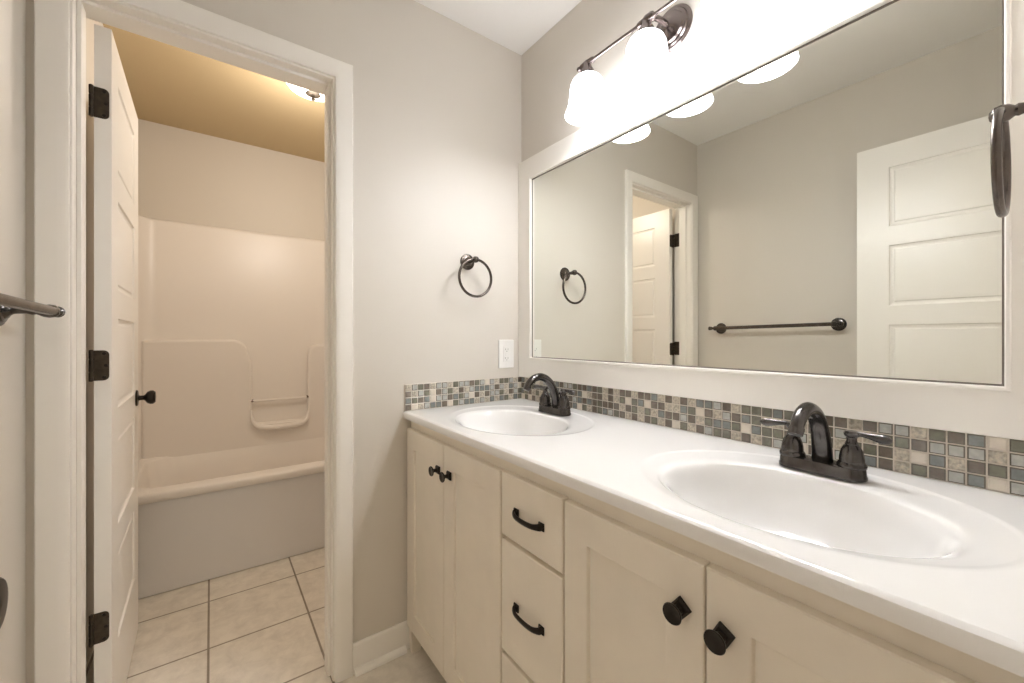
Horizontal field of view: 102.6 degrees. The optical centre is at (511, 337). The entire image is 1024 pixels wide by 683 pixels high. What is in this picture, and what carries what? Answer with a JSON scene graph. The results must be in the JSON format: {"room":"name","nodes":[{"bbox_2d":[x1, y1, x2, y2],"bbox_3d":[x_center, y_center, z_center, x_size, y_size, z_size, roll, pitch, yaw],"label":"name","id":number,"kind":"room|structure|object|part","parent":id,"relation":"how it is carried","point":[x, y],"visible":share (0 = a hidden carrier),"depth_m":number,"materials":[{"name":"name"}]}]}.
{"room":"bathroom","nodes":[
{"label":"bathroom","id":0,"kind":"room"},
{"bbox_2d":[0,0,103,682],"bbox_3d":[-1.273,-0.058,1.049,0.100,2.440,3.450,0,0,-36],"label":"door frame","id":1,"kind":"structure","parent":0,"point":[12,12],"depth_m":0.93,"materials":[{"name":"beige paint"}]},
{"bbox_2d":[0,293,64,325],"bbox_3d":[-0.849,-0.063,0.631,0.090,0.079,0.687,0,0,-36],"label":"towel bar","id":2,"kind":"object","parent":1,"relation":"attached to","point":[9,305],"visible":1,"depth_m":0.83,"materials":[{"name":"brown metal"}]},
{"bbox_3d":[-1.022,-0.057,0.880,0.073,0.030,0.030,0,0,-36],"label":"post","id":3,"kind":"part","parent":2,"relation":"part of","materials":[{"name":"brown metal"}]},
{"bbox_2d":[88,24,155,682],"bbox_3d":[-1.318,0.145,1.379,0.153,2.022,0.609,0,0,-37],"label":"door","id":4,"kind":"structure","parent":1,"relation":"in","point":[113,361],"depth_m":1.21,"materials":[{"name":"white paint"}]},
{"bbox_3d":[-1.423,0.234,1.599,0.055,0.054,0.054,0,0,-37],"label":"knob","id":5,"kind":"part","parent":4,"relation":"part of","materials":[{"name":"black metal"}]},
{"bbox_2d":[138,119,324,240],"bbox_3d":[-1.575,-0.058,2.905,1.610,2.440,0.100,0,0,-36],"label":"wall","id":6,"kind":"structure","parent":0,"point":[185,176],"depth_m":2.64,"materials":[{"name":"beige paint"}]},
{"bbox_2d":[86,547,446,682],"bbox_3d":[-0.624,1.192,1.525,1.710,0.060,3.450,0,0,-36],"label":"floor","id":7,"kind":"structure","parent":0,"point":[265,623],"depth_m":1.60,"materials":[{"name":"tile"}]},
{"bbox_2d":[138,215,324,598],"bbox_3d":[-1.340,0.230,2.516,1.520,1.860,0.797,0,0,-36],"label":"bathtub","id":8,"kind":"object","parent":7,"relation":"on","point":[231,322],"visible":0.73,"depth_m":2.49,"materials":[{"name":"white plastic"}]},
{"bbox_3d":[-1.547,0.388,2.798,1.460,0.748,0.044,0,0,-36],"label":"panel","id":9,"kind":"part","parent":8,"relation":"part of","materials":[{"name":"white plastic"}]},
{"bbox_3d":[-1.564,0.417,2.774,0.328,0.016,0.016,0,0,-36],"label":"grab rail","id":10,"kind":"part","parent":8,"relation":"part of","materials":[{"name":"white plastic"}]},
{"bbox_2d":[250,405,309,429],"bbox_3d":[-1.557,0.541,2.764,0.357,0.141,0.099,0,0,-36],"label":"soap shelf","id":11,"kind":"object","parent":8,"relation":"attached to","point":[262,417],"depth_m":2.77,"materials":[{"name":"white plastic"}]},
{"bbox_2d":[407,421,1023,682],"bbox_3d":[0.247,0.733,1.092,0.570,0.858,1.473,0,0,-36],"label":"vanity cabinet","id":12,"kind":"object","parent":7,"relation":"on","point":[516,574],"visible":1,"depth_m":0.79,"materials":[{"name":"beige wood"}]},
{"bbox_3d":[-0.296,0.704,1.412,0.018,0.732,0.296,0,0,-36],"label":"door","id":13,"kind":"part","parent":12,"relation":"part of","materials":[{"name":"paint"}]},
{"bbox_3d":[-0.248,0.424,1.305,0.024,0.032,0.032,0,0,-36],"label":"knob","id":14,"kind":"part","parent":12,"relation":"part of","materials":[{"name":"black metal"}]},
{"bbox_3d":[-0.203,0.422,1.243,0.024,0.032,0.032,0,0,-36],"label":"knob","id":15,"kind":"part","parent":12,"relation":"part of","materials":[{"name":"black metal"}]},
{"bbox_3d":[-0.115,0.704,1.165,0.018,0.732,0.309,0,0,-36],"label":"door","id":16,"kind":"part","parent":12,"relation":"part of","materials":[{"name":"paint"}]},
{"bbox_3d":[0.046,0.930,0.946,0.018,0.279,0.221,0,0,-36],"label":"drawer","id":17,"kind":"part","parent":12,"relation":"part of","materials":[{"name":"paint"}]},
{"bbox_3d":[0.029,0.644,0.934,0.019,0.020,0.101,0,0,-36],"label":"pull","id":18,"kind":"part","parent":12,"relation":"part of","materials":[{"name":"black metal"}]},
{"bbox_3d":[0.029,0.417,0.934,0.019,0.020,0.101,0,0,-36],"label":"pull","id":19,"kind":"part","parent":12,"relation":"part of","materials":[{"name":"black metal"}]},
{"bbox_3d":[0.046,0.641,0.946,0.018,0.277,0.221,0,0,-36],"label":"drawer","id":20,"kind":"part","parent":12,"relation":"part of","materials":[{"name":"paint"}]},
{"bbox_3d":[0.046,0.414,0.946,0.018,0.156,0.221,0,0,-36],"label":"drawer","id":21,"kind":"part","parent":12,"relation":"part of","materials":[{"name":"paint"}]},
{"bbox_3d":[0.203,0.704,0.732,0.018,0.732,0.298,0,0,-36],"label":"door","id":22,"kind":"part","parent":12,"relation":"part of","materials":[{"name":"paint"}]},
{"bbox_3d":[0.250,0.418,0.626,0.024,0.032,0.032,0,0,-36],"label":"knob","id":23,"kind":"part","parent":12,"relation":"part of","materials":[{"name":"black metal"}]},
{"bbox_2d":[403,398,1023,677],"bbox_3d":[0.255,0.345,1.098,0.554,0.141,1.477,0,0,-36],"label":"countertop","id":24,"kind":"structure","parent":12,"relation":"on","point":[942,562],"depth_m":0.72,"materials":[{"name":"white stone"}]},
{"bbox_2d":[446,405,594,436],"bbox_3d":[0.020,0.345,1.400,0.462,0.141,0.560,0,0,-36],"label":"basin","id":25,"kind":"object","parent":24,"relation":"in","point":[481,420],"depth_m":1.51,"materials":[{"name":"white ceramic"}]},
{"bbox_2d":[523,373,574,415],"bbox_3d":[0.144,0.201,1.482,0.177,0.149,0.179,0,0,15],"label":"faucet","id":26,"kind":"object","parent":24,"relation":"on","point":[560,406],"visible":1,"depth_m":1.47,"materials":[{"name":"brown metal"}]},
{"bbox_3d":[0.104,0.190,1.567,0.013,0.017,0.062,0,0,-44],"label":"lever","id":27,"kind":"part","parent":26,"relation":"part of","materials":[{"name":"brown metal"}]},
{"bbox_3d":[0.110,0.192,1.470,0.159,0.130,0.038,0,0,-36],"label":"spout","id":28,"kind":"part","parent":26,"relation":"part of","materials":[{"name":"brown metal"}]},
{"bbox_3d":[0.125,0.218,1.545,0.048,0.072,0.048,0,0,-36],"label":"handle","id":29,"kind":"part","parent":26,"relation":"part of","materials":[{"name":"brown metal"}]},
{"bbox_3d":[0.185,0.218,1.463,0.048,0.072,0.048,0,0,-36],"label":"handle","id":30,"kind":"part","parent":26,"relation":"part of","materials":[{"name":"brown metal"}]},
{"bbox_3d":[0.200,0.190,1.436,0.013,0.017,0.062,0,0,-29],"label":"lever","id":31,"kind":"part","parent":26,"relation":"part of","materials":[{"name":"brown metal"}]},
{"bbox_2d":[760,402,892,481],"bbox_3d":[0.626,0.201,0.825,0.177,0.149,0.179,0,0,15],"label":"faucet","id":32,"kind":"object","parent":24,"relation":"on","point":[851,466],"visible":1,"depth_m":0.81,"materials":[{"name":"brown metal"}]},
{"bbox_3d":[0.586,0.190,0.910,0.013,0.017,0.062,0,0,-44],"label":"lever","id":33,"kind":"part","parent":32,"relation":"part of","materials":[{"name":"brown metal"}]},
{"bbox_3d":[0.607,0.218,0.888,0.048,0.072,0.048,0,0,-36],"label":"handle","id":34,"kind":"part","parent":32,"relation":"part of","materials":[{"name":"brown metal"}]},
{"bbox_3d":[0.592,0.192,0.813,0.159,0.130,0.038,0,0,-36],"label":"spout","id":35,"kind":"part","parent":32,"relation":"part of","materials":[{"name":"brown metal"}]},
{"bbox_3d":[0.667,0.218,0.806,0.048,0.072,0.048,0,0,-36],"label":"handle","id":36,"kind":"part","parent":32,"relation":"part of","materials":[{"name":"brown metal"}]},
{"bbox_3d":[0.682,0.190,0.779,0.013,0.017,0.062,0,0,-29],"label":"lever","id":37,"kind":"part","parent":32,"relation":"part of","materials":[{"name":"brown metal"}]},
{"bbox_2d":[637,449,1023,572],"bbox_3d":[0.502,0.345,0.743,0.462,0.141,0.560,0,0,-36],"label":"basin","id":38,"kind":"object","parent":24,"relation":"in","point":[884,523],"depth_m":0.74,"materials":[{"name":"white ceramic"}]},
{"bbox_3d":[0.288,0.422,0.573,0.024,0.032,0.032,0,0,-36],"label":"knob","id":39,"kind":"part","parent":12,"relation":"part of","materials":[{"name":"black metal"}]},
{"bbox_3d":[0.381,0.704,0.490,0.018,0.732,0.296,0,0,-36],"label":"door","id":40,"kind":"part","parent":12,"relation":"part of","materials":[{"name":"paint"}]},
{"bbox_2d":[26,0,520,682],"bbox_3d":[-0.552,-0.058,1.494,1.590,2.440,0.116,0,0,-36],"label":"wall","id":41,"kind":"structure","parent":0,"point":[437,101],"depth_m":1.53,"materials":[{"name":"beige paint"}]},
{"bbox_2d":[34,0,352,682],"bbox_3d":[-0.846,0.113,1.198,0.734,2.097,0.016,0,0,-36],"label":"trim","id":42,"kind":"structure","parent":41,"relation":"attached to","point":[51,17],"depth_m":1.00,"materials":[{"name":"white paint"}]},
{"bbox_2d":[70,0,334,682],"bbox_3d":[-0.885,0.135,1.251,0.649,2.054,0.119,0,0,-36],"label":"trim","id":43,"kind":"structure","parent":41,"relation":"attached to","point":[114,13],"depth_m":1.09,"materials":[{"name":"white paint"}]},
{"bbox_2d":[353,620,409,676],"bbox_3d":[-0.261,1.111,1.629,0.720,0.102,0.012,0,0,-36],"label":"baseboard","id":44,"kind":"structure","parent":41,"relation":"attached to","point":[365,650],"depth_m":1.47,"materials":[{"name":"white paint"}]},
{"bbox_2d":[405,377,520,410],"bbox_3d":[-0.178,0.225,1.692,0.550,0.098,0.008,0,0,-36],"label":"tile backsplash","id":45,"kind":"structure","parent":41,"relation":"attached to","point":[451,393],"depth_m":1.66,"materials":[{"name":"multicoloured tile"}]},
{"bbox_2d":[458,254,491,297],"bbox_3d":[-0.161,-0.252,1.660,0.159,0.185,0.080,0,0,-36],"label":"towel ring","id":46,"kind":"object","parent":41,"relation":"attached to","point":[467,261],"visible":1,"depth_m":1.66,"materials":[{"name":"brown metal"}]},
{"bbox_3d":[-0.157,-0.311,1.653,0.026,0.026,0.064,0,0,-36],"label":"post","id":47,"kind":"part","parent":46,"relation":"part of","materials":[{"name":"brown metal"}]},
{"bbox_2d":[498,340,513,367],"bbox_3d":[-0.025,0.072,1.804,0.080,0.124,0.009,0,0,-36],"label":"wall outlet","id":48,"kind":"object","parent":41,"relation":"attached to","point":[505,347],"visible":1,"depth_m":1.80,"materials":[{"name":"white plastic"}]},
{"bbox_2d":[103,0,581,161],"bbox_3d":[-0.624,-1.308,1.525,1.710,0.060,3.450,0,0,-36],"label":"ceiling","id":49,"kind":"structure","parent":0,"point":[169,85],"depth_m":2.09,"materials":[{"name":"beige paint"}]},
{"bbox_2d":[286,83,324,101],"bbox_3d":[-0.964,-1.212,1.988,0.264,0.132,0.264,0,0,-36],"label":"ceiling light","id":50,"kind":"object","parent":49,"relation":"attached to","point":[302,92],"visible":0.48,"depth_m":1.98,"materials":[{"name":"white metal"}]},
{"bbox_2d":[521,0,807,161],"bbox_3d":[0.520,-0.058,1.292,0.100,2.440,1.480,0,0,-36],"label":"wall","id":51,"kind":"structure","parent":0,"point":[549,66],"depth_m":1.56,"materials":[{"name":"beige paint"}]},
{"bbox_2d":[565,0,762,125],"bbox_3d":[0.406,-0.876,1.203,0.190,0.256,0.612,0,0,-36],"label":"vanity light","id":52,"kind":"object","parent":51,"relation":"attached to","point":[724,25],"visible":1,"depth_m":1.18,"materials":[{"name":"white glass"}]},
{"bbox_3d":[0.253,-0.811,1.377,0.150,0.126,0.150,0,0,-36],"label":"lamp shade","id":53,"kind":"part","parent":52,"relation":"part of","materials":[{"name":"white glass"}]},
{"bbox_3d":[0.253,-0.820,1.377,0.051,0.089,0.051,0,0,-36],"label":"bulb","id":54,"kind":"part","parent":52,"relation":"part of","materials":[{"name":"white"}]},
{"bbox_3d":[0.390,-0.820,1.191,0.051,0.089,0.051,0,0,-36],"label":"bulb","id":55,"kind":"part","parent":52,"relation":"part of","materials":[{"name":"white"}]},
{"bbox_3d":[0.390,-0.811,1.191,0.150,0.126,0.150,0,0,-36],"label":"lamp shade","id":56,"kind":"part","parent":52,"relation":"part of","materials":[{"name":"white glass"}]},
{"bbox_3d":[0.429,-0.928,1.206,0.110,0.043,0.028,0,0,-36],"label":"arm","id":57,"kind":"part","parent":52,"relation":"part of","materials":[{"name":"silver metal"}]},
{"bbox_3d":[0.526,-0.820,1.005,0.051,0.089,0.051,0,0,-36],"label":"bulb","id":58,"kind":"part","parent":52,"relation":"part of","materials":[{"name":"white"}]},
{"bbox_3d":[0.526,-0.811,1.005,0.150,0.126,0.150,0,0,-36],"label":"lamp shade","id":59,"kind":"part","parent":52,"relation":"part of","materials":[{"name":"white glass"}]},
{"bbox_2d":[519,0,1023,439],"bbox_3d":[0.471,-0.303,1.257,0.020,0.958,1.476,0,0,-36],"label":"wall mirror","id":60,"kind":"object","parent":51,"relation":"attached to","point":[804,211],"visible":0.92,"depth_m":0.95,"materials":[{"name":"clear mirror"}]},
{"bbox_2d":[521,377,1023,496],"bbox_3d":[0.480,0.225,1.254,0.008,0.098,1.475,0,0,-36],"label":"tile backsplash","id":61,"kind":"structure","parent":51,"relation":"attached to","point":[991,463],"depth_m":0.90,"materials":[{"name":"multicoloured tile"}]},
{"bbox_3d":[0.393,-0.058,0.206,1.590,2.440,0.120,0,0,-36],"label":"wall","id":62,"kind":"structure","parent":0,"visible":0},
{"bbox_2d":[0,577,7,627],"bbox_3d":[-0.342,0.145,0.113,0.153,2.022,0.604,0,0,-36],"label":"door knob","id":63,"kind":"object","parent":62,"relation":"in","point":[3,584],"depth_m":0.33,"materials":[{"name":"brown metal"}]},
{"bbox_2d":[988,102,1023,217],"bbox_3d":[0.742,-0.272,0.587,0.159,0.185,0.080,0,0,-36],"label":"towel ring","id":64,"kind":"object","parent":62,"relation":"attached to","point":[999,117],"visible":1,"depth_m":0.59,"materials":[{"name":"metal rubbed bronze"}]},
{"bbox_3d":[0.738,-0.331,0.593,0.026,0.026,0.064,0,0,-36],"label":"post","id":65,"kind":"part","parent":64,"relation":"part of","materials":[{"name":"brown metal"}]}
]}

